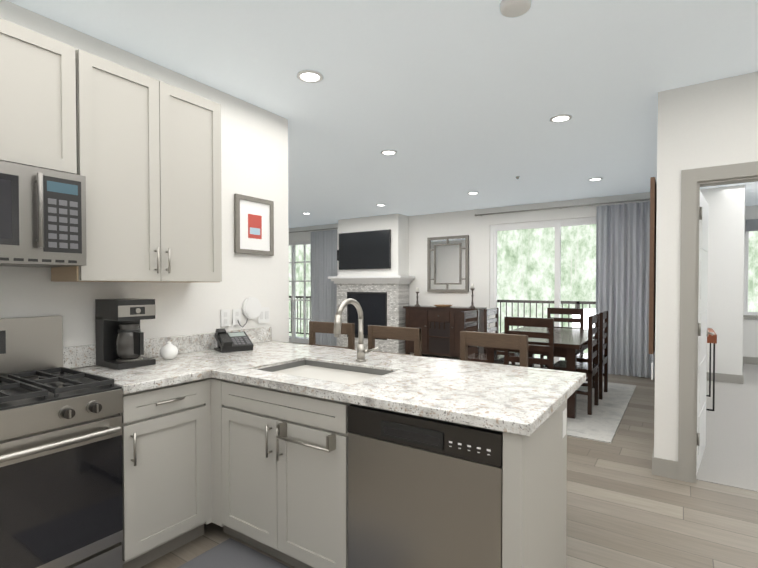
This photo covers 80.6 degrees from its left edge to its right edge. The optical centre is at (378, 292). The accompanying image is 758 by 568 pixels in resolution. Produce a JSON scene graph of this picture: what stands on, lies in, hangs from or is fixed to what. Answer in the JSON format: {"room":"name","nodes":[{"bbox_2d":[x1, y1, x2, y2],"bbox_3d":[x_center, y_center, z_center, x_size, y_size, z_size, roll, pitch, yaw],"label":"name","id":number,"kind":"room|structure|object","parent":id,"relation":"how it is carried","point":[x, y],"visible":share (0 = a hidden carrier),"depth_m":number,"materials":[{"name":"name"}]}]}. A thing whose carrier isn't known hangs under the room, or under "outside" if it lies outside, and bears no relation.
{"room":"kitchen","nodes":[
{"label":"kitchen","id":0,"kind":"room"},
{"bbox_2d":[0,0,288,346],"bbox_3d":[-2.167,-0.036,1.745,0.120,2.740,4.870,1,1,34],"label":"wall","id":1,"kind":"structure","parent":0,"point":[254,150],"depth_m":3.10,"materials":[{"name":"paint"}]},
{"bbox_2d":[221,297,269,326],"bbox_3d":[-0.984,0.144,3.351,0.032,0.221,0.450,1,1,34],"label":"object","id":2,"kind":"object","parent":1,"relation":"attached to","point":[252,308],"visible":1,"depth_m":3.34,"materials":[{"name":"white plastic"}]},
{"bbox_2d":[234,194,273,255],"bbox_3d":[-0.946,-0.509,3.405,0.024,0.430,0.360,1,1,34],"label":"framed picture","id":3,"kind":"object","parent":1,"relation":"attached to","point":[253,225],"visible":1,"depth_m":3.39,"materials":[{"name":"white paper"}]},
{"bbox_2d":[338,213,408,275],"bbox_3d":[-0.138,-0.159,9.143,1.490,2.740,0.400,1,1,34],"label":"wall","id":4,"kind":"structure","parent":0,"point":[397,224],"depth_m":8.77,"materials":[{"name":"paint"}]},
{"bbox_2d":[337,229,390,269],"bbox_3d":[-0.323,-0.851,8.974,1.300,0.750,0.052,1,1,34],"label":"tv","id":5,"kind":"object","parent":4,"relation":"attached to","point":[365,250],"visible":1,"depth_m":8.92,"materials":[{"name":"black plastic"}]},
{"bbox_2d":[328,275,414,283],"bbox_3d":[-0.181,-0.263,9.072,1.780,0.150,0.542,1,1,34],"label":"mantel shelf","id":6,"kind":"object","parent":4,"relation":"attached to","point":[399,279],"visible":0.96,"depth_m":8.79,"materials":[{"name":"white paint"}]},
{"bbox_2d":[337,284,408,353],"bbox_3d":[-0.146,0.511,9.137,1.520,1.400,0.414,1,1,34],"label":"fireplace surround","id":7,"kind":"object","parent":4,"relation":"attached to","point":[382,304],"visible":0.79,"depth_m":8.82,"materials":[{"name":"stone"}]},
{"bbox_2d":[7,0,757,227],"bbox_3d":[0.003,-1.505,4.678,12.800,0.100,12.400,1,1,34],"label":"ceiling","id":8,"kind":"structure","parent":0,"point":[452,103],"depth_m":2.96,"materials":[{"name":"paint"}]},
{"bbox_2d":[296,70,322,82],"bbox_3d":[-0.453,-1.419,2.935,0.176,0.013,0.176,1,1,34],"label":"recessed light","id":9,"kind":"object","parent":8,"relation":"in","point":[309,76],"visible":1,"depth_m":2.93,"materials":[{"name":"white plastic"}]},
{"bbox_2d":[380,150,396,154],"bbox_3d":[0.102,-1.446,4.612,0.176,0.013,0.176,1,1,34],"label":"recessed light","id":10,"kind":"object","parent":8,"relation":"in","point":[388,152],"visible":0.98,"depth_m":4.60,"materials":[{"name":"white plastic"}]},
{"bbox_2d":[550,114,572,122],"bbox_3d":[1.493,-1.431,3.671,0.176,0.013,0.176,1,1,34],"label":"recessed light","id":11,"kind":"object","parent":8,"relation":"in","point":[559,118],"visible":0.96,"depth_m":3.66,"materials":[{"name":"white plastic"}]},
{"bbox_2d":[588,177,602,180],"bbox_3d":[2.795,-1.466,5.772,0.176,0.013,0.176,1,1,34],"label":"recessed light","id":12,"kind":"object","parent":8,"relation":"in","point":[596,179],"visible":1,"depth_m":5.76,"materials":[{"name":"white plastic"}]},
{"bbox_2d":[140,342,757,567],"bbox_3d":[-1.222,1.319,4.165,11.200,0.050,9.900,1,1,34],"label":"floor","id":13,"kind":"structure","parent":0,"point":[625,508],"depth_m":2.66,"materials":[{"name":"brown wood"}]},
{"bbox_2d":[0,382,135,567],"bbox_3d":[-1.308,0.764,1.657,0.035,0.691,0.720,1,1,34],"label":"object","id":14,"kind":"object","parent":13,"relation":"on","point":[68,461],"depth_m":1.81,"materials":[{"name":"grey paint"}]},
{"bbox_2d":[0,18,211,567],"bbox_3d":[-1.500,0.084,2.010,0.690,2.490,1.230,1,1,34],"label":"kitchen cabinets","id":15,"kind":"object","parent":13,"relation":"on","point":[106,166],"depth_m":2.21,"materials":[{"name":"grey paint"}]},
{"bbox_2d":[0,161,86,267],"bbox_3d":[-1.724,-0.331,1.869,0.451,0.416,0.756,1,1,34],"label":"microwave","id":16,"kind":"object","parent":15,"relation":"in","point":[43,211],"depth_m":1.93,"materials":[{"name":"silver metal"}]},
{"bbox_2d":[0,316,122,567],"bbox_3d":[-1.594,0.730,1.840,0.718,1.205,0.758,1,1,34],"label":"range","id":17,"kind":"object","parent":15,"relation":"in","point":[61,428],"depth_m":1.84,"materials":[{"name":"silver metal"}]},
{"bbox_2d":[95,298,155,369],"bbox_3d":[-1.391,0.218,2.474,0.295,0.365,0.200,1,1,34],"label":"coffee maker","id":18,"kind":"object","parent":15,"relation":"on","point":[119,340],"visible":1,"depth_m":2.42,"materials":[{"name":"black plastic"}]},
{"bbox_2d":[177,538,289,567],"bbox_3d":[-0.610,1.327,1.883,0.890,0.010,0.645,1,1,34],"label":"kitchen mat","id":19,"kind":"object","parent":13,"relation":"on","point":[229,553],"visible":1,"depth_m":2.21,"materials":[{"name":"grey fabric"}]},
{"bbox_2d":[264,378,339,567],"bbox_3d":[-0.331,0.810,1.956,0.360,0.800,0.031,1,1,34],"label":"base cabinet","id":20,"kind":"object","parent":13,"relation":"on","point":[308,456],"depth_m":2.01,"materials":[{"name":"grey paint"}]},
{"bbox_2d":[309,321,354,349],"bbox_3d":[-0.498,0.777,3.651,0.480,1.050,0.427,1,1,34],"label":"bar chair","id":21,"kind":"object","parent":13,"relation":"on","point":[348,329],"visible":0.21,"depth_m":3.79,"materials":[{"name":"brown wood"}]},
{"bbox_2d":[368,325,420,355],"bbox_3d":[0.009,0.784,3.248,0.460,1.050,0.404,1,1,34],"label":"bar chair","id":22,"kind":"object","parent":13,"relation":"on","point":[397,333],"visible":0.12,"depth_m":3.36,"materials":[{"name":"brown wood"}]},
{"bbox_2d":[208,100,585,567],"bbox_3d":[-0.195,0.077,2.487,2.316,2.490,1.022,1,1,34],"label":"kitchen peninsula","id":23,"kind":"object","parent":13,"relation":"on","point":[445,463],"depth_m":1.79,"materials":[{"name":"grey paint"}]},
{"bbox_2d":[214,328,253,352],"bbox_3d":[-0.994,0.318,3.061,0.210,0.145,0.215,-1,1,-36],"label":"desk phone","id":24,"kind":"object","parent":23,"relation":"on","point":[232,341],"visible":1,"depth_m":3.02,"materials":[{"name":"black plastic"}]},
{"bbox_2d":[63,327,585,435],"bbox_3d":[-0.318,0.367,2.309,2.317,0.155,1.463,1,1,34],"label":"countertop","id":25,"kind":"structure","parent":23,"relation":"on","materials":[{"name":"stone"}]},
{"bbox_2d":[160,341,177,359],"bbox_3d":[-1.265,0.344,2.693,0.104,0.106,0.104,1,1,34],"label":"sugar bowl","id":26,"kind":"object","parent":25,"relation":"on","point":[168,350],"visible":1,"depth_m":2.66,"materials":[{"name":"white ceramic"}]},
{"bbox_2d":[348,404,502,567],"bbox_3d":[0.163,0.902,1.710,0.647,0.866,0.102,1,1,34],"label":"dishwasher","id":27,"kind":"object","parent":23,"relation":"in","point":[424,492],"depth_m":1.66,"materials":[{"name":"silver metal"}]},
{"bbox_2d":[403,305,486,356],"bbox_3d":[1.188,0.741,8.217,1.480,0.970,0.448,1,1,34],"label":"sideboard","id":28,"kind":"object","parent":13,"relation":"on","point":[440,327],"visible":0.71,"depth_m":8.05,"materials":[{"name":"brown wood"}]},
{"bbox_2d":[415,287,419,305],"bbox_3d":[0.730,0.073,8.511,0.104,0.354,0.101,1,1,34],"label":"candlestick","id":29,"kind":"object","parent":28,"relation":"on","point":[417,292],"visible":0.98,"depth_m":8.49,"materials":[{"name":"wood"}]},
{"bbox_2d":[434,304,451,306],"bbox_3d":[1.174,0.238,8.189,0.360,0.035,0.360,1,1,34],"label":"tray","id":30,"kind":"object","parent":28,"relation":"on","point":[441,305],"visible":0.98,"depth_m":8.06,"materials":[{"name":"brown wood"}]},
{"bbox_2d":[469,284,474,307],"bbox_3d":[1.649,0.049,7.889,0.104,0.424,0.101,1,1,34],"label":"candlestick","id":31,"kind":"object","parent":28,"relation":"on","point":[472,288],"visible":1,"depth_m":7.87,"materials":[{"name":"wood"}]},
{"bbox_2d":[460,331,527,366],"bbox_3d":[0.635,0.791,2.800,0.480,1.050,0.427,1,1,34],"label":"bar chair","id":32,"kind":"object","parent":13,"relation":"on","point":[498,340],"visible":0.15,"depth_m":2.91,"materials":[{"name":"brown wood"}]},
{"bbox_2d":[567,381,635,442],"bbox_3d":[1.731,1.264,5.638,2.440,0.010,2.650,1,1,34],"label":"dining rug","id":33,"kind":"object","parent":13,"relation":"on","point":[601,423],"visible":0.36,"depth_m":4.69,"materials":[{"name":"beige carpet"}]},
{"bbox_2d":[461,310,503,364],"bbox_3d":[1.312,0.744,5.545,0.420,1.030,0.480,1,1,34],"label":"dining chair","id":34,"kind":"object","parent":33,"relation":"on","point":[476,356],"visible":0.27,"depth_m":5.54,"materials":[{"name":"brown wood"}]},
{"bbox_2d":[484,308,519,365],"bbox_3d":[1.738,0.733,6.174,0.420,1.030,0.480,1,1,34],"label":"dining chair","id":35,"kind":"object","parent":33,"relation":"on","point":[491,311],"visible":0.4,"depth_m":6.14,"materials":[{"name":"brown wood"}]},
{"bbox_2d":[504,317,561,370],"bbox_3d":[1.603,0.759,4.637,0.486,1.030,0.423,1,1,34],"label":"dining chair","id":36,"kind":"object","parent":33,"relation":"on","point":[530,322],"visible":0.38,"depth_m":4.43,"materials":[{"name":"brown wood"}]},
{"bbox_2d":[487,326,603,418],"bbox_3d":[2.061,0.880,5.468,1.030,0.760,1.750,1,1,34],"label":"dining table","id":37,"kind":"object","parent":33,"relation":"on","point":[570,345],"visible":0.4,"depth_m":4.78,"materials":[{"name":"brown wood"}]},
{"bbox_2d":[540,308,583,367],"bbox_3d":[2.532,0.733,6.191,0.483,1.030,0.423,1,1,34],"label":"dining chair","id":38,"kind":"object","parent":33,"relation":"on","point":[572,311],"visible":0.23,"depth_m":6.29,"materials":[{"name":"brown wood"}]},
{"bbox_2d":[554,314,598,414],"bbox_3d":[2.173,0.753,4.964,0.423,1.030,0.483,1,1,34],"label":"dining chair","id":39,"kind":"object","parent":33,"relation":"on","point":[590,368],"visible":0.73,"depth_m":4.80,"materials":[{"name":"brown wood"}]},
{"bbox_2d":[565,311,607,399],"bbox_3d":[2.599,0.743,5.591,0.420,1.030,0.480,1,1,34],"label":"dining chair","id":40,"kind":"object","parent":33,"relation":"on","point":[583,357],"visible":0.67,"depth_m":5.39,"materials":[{"name":"brown wood"}]},
{"bbox_2d":[289,192,649,327],"bbox_3d":[0.583,-0.156,8.969,8.780,2.740,0.120,1,1,34],"label":"wall","id":41,"kind":"structure","parent":0,"point":[424,227],"depth_m":8.13,"materials":[{"name":"paint"}]},
{"bbox_2d":[289,241,310,343],"bbox_3d":[-2.056,-0.016,10.763,1.400,2.400,0.076,1,1,34],"label":"window","id":42,"kind":"structure","parent":41,"relation":"in","point":[293,262],"depth_m":10.71,"materials":[{"name":"white paint"}]},
{"bbox_2d":[289,228,337,232],"bbox_3d":[-1.774,-1.425,10.398,2.480,0.034,0.117,1,1,34],"label":"curtain rod","id":43,"kind":"object","parent":41,"relation":"attached to","point":[327,228],"depth_m":10.15,"materials":[{"name":"silver metal"}]},
{"bbox_2d":[310,230,336,345],"bbox_3d":[-1.235,-0.103,9.994,0.780,2.560,0.084,1,1,34],"label":"curtain","id":44,"kind":"object","parent":43,"relation":"hanging from","point":[323,259],"visible":0.77,"depth_m":9.98,"materials":[{"name":"fabric"}]},
{"bbox_2d":[410,353,459,358],"bbox_3d":[1.263,1.160,8.451,1.630,0.125,0.012,1,1,34],"label":"baseboard","id":45,"kind":"structure","parent":41,"relation":"attached to","point":[410,353],"depth_m":8.52,"materials":[{"name":"grey"}]},
{"bbox_2d":[427,235,468,291],"bbox_3d":[1.285,-0.537,8.385,0.830,1.040,0.040,1,1,34],"label":"mirror","id":46,"kind":"object","parent":41,"relation":"attached to","point":[447,263],"visible":1,"depth_m":8.37,"materials":[{"name":"grey mirror"}]},
{"bbox_2d":[490,217,631,375],"bbox_3d":[2.947,0.020,7.379,2.280,2.440,0.078,1,1,34],"label":"window frame","id":47,"kind":"structure","parent":41,"relation":"in","point":[556,224],"depth_m":7.46,"materials":[{"name":"white paint"}]},
{"bbox_2d":[475,198,649,215],"bbox_3d":[2.939,-1.372,7.210,2.900,0.034,0.117,1,1,34],"label":"curtain rod","id":48,"kind":"object","parent":41,"relation":"attached to","point":[523,210],"depth_m":7.13,"materials":[{"name":"silver metal"}]},
{"bbox_2d":[596,201,654,377],"bbox_3d":[3.702,-0.048,6.655,0.860,2.560,0.084,1,1,34],"label":"curtain","id":49,"kind":"object","parent":48,"relation":"hanging from","point":[622,258],"visible":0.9,"depth_m":6.67,"materials":[{"name":"fabric"}]},
{"bbox_2d":[654,71,757,460],"bbox_3d":[3.599,-0.043,2.185,3.820,2.740,0.120,1,1,34],"label":"wall","id":50,"kind":"structure","parent":0,"point":[708,124],"depth_m":3.13,"materials":[{"name":"paint"}]},
{"bbox_2d":[651,363,652,379],"bbox_3d":[1.986,0.569,3.251,0.010,0.120,0.030,1,1,34],"label":"light switch","id":51,"kind":"object","parent":50,"relation":"attached to","point":[651,371],"visible":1,"depth_m":3.24,"materials":[{"name":"white plastic"}]},
{"bbox_2d":[652,448,657,474],"bbox_3d":[3.077,1.220,4.852,0.012,0.125,3.942,1,1,34],"label":"baseboard","id":52,"kind":"structure","parent":50,"relation":"attached to","point":[654,460],"depth_m":3.22,"materials":[{"name":"grey wood"}]},
{"bbox_2d":[672,460,677,473],"bbox_3d":[3.279,1.217,4.916,0.012,0.121,4.010,1,1,34],"label":"baseboard","id":53,"kind":"structure","parent":50,"relation":"attached to","point":[674,463],"depth_m":3.15,"materials":[{"name":"grey wood"}]},
{"bbox_2d":[696,191,713,475],"bbox_3d":[2.518,0.284,3.460,0.088,2.030,0.792,1,1,40],"label":"bedroom door","id":54,"kind":"structure","parent":50,"relation":"in","point":[703,332],"depth_m":3.40,"materials":[{"name":"white paint"}]},
{"bbox_2d":[678,161,757,482],"bbox_3d":[2.545,0.235,2.892,0.995,2.160,0.138,1,1,34],"label":"door frame","id":55,"kind":"structure","parent":50,"relation":"attached to","point":[693,181],"depth_m":3.08,"materials":[{"name":"grey wood"}]},
{"bbox_2d":[700,185,744,374],"bbox_3d":[5.292,-0.127,7.220,0.740,2.740,2.100,1,1,34],"label":"wall","id":56,"kind":"structure","parent":0,"point":[726,219],"depth_m":6.25,"materials":[{"name":"paint"}]},
{"bbox_2d":[707,372,743,383],"bbox_3d":[4.709,1.193,6.362,0.720,0.121,0.012,1,1,34],"label":"baseboard","id":57,"kind":"structure","parent":56,"relation":"attached to","point":[719,377],"depth_m":6.25,"materials":[{"name":"grey wood"}]},
{"bbox_2d":[696,364,757,491],"bbox_3d":[5.353,1.307,4.746,3.760,0.054,6.170,1,1,34],"label":"floor carpet","id":58,"kind":"object","parent":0,"point":[730,456],"depth_m":4.08,"materials":[{"name":"beige carpet"}]},
{"bbox_2d":[706,328,716,410],"bbox_3d":[3.710,0.857,5.228,0.330,0.831,0.900,1,1,34],"label":"console table","id":59,"kind":"object","parent":58,"relation":"on","point":[711,339],"visible":0.42,"depth_m":4.83,"materials":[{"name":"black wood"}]},
{"bbox_2d":[743,205,757,356],"bbox_3d":[7.140,-0.129,7.310,3.700,2.740,0.120,1,1,34],"label":"wall","id":60,"kind":"structure","parent":0,"point":[750,337],"depth_m":7.73,"materials":[{"name":"paint"}]},
{"bbox_2d":[743,219,757,317],"bbox_3d":[6.968,-0.415,7.373,1.540,1.690,0.160,1,1,34],"label":"window","id":61,"kind":"structure","parent":60,"relation":"in","point":[751,224],"depth_m":7.76,"materials":[{"name":"white paint"}]},
{"bbox_2d":[743,356,757,364],"bbox_3d":[7.409,1.181,7.070,2.960,0.121,0.012,1,1,34],"label":"baseboard","id":62,"kind":"structure","parent":60,"relation":"attached to","point":[746,360],"depth_m":7.73,"materials":[{"name":"grey"}]},
{"bbox_3d":[3.846,-0.104,5.850,0.120,2.740,6.230,1,1,34],"label":"wall","id":63,"kind":"structure","parent":0,"visible":0},
{"bbox_2d":[649,177,656,353],"bbox_3d":[2.240,-0.203,3.633,0.030,1.290,0.900,1,1,34],"label":"framed picture","id":64,"kind":"object","parent":63,"relation":"attached to","point":[652,266],"visible":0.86,"depth_m":3.26,"materials":[{"name":"beige wood"}]},
{"label":"outside","id":65,"kind":"structure","parent":0,"visible":0},
{"bbox_2d":[289,336,619,374],"bbox_3d":[1.176,1.295,9.226,9.500,0.130,0.930,1,1,34],"label":"floor","id":66,"kind":"structure","parent":65,"point":[308,338],"depth_m":10.85,"materials":[{"name":"brown wood"}]},
{"bbox_2d":[289,296,595,334],"bbox_3d":[1.331,0.674,9.552,9.430,1.100,0.050,1,1,34],"label":"balcony railing","id":67,"kind":"object","parent":66,"relation":"on","point":[577,304],"visible":0.1,"depth_m":8.62,"materials":[{"name":"grey metal"}]},
{"bbox_2d":[572,308,595,328],"bbox_3d":[3.475,0.766,7.619,0.400,0.980,0.400,1,1,34],"label":"balcony chair","id":68,"kind":"object","parent":66,"relation":"on","point":[589,312],"visible":0.08,"depth_m":7.74,"materials":[{"name":"white"}]},
{"bbox_2d":[289,224,757,359],"bbox_3d":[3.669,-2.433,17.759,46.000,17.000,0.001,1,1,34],"label":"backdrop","id":69,"kind":"structure","parent":65,"point":[525,264],"depth_m":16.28,"materials":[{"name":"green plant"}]}
]}

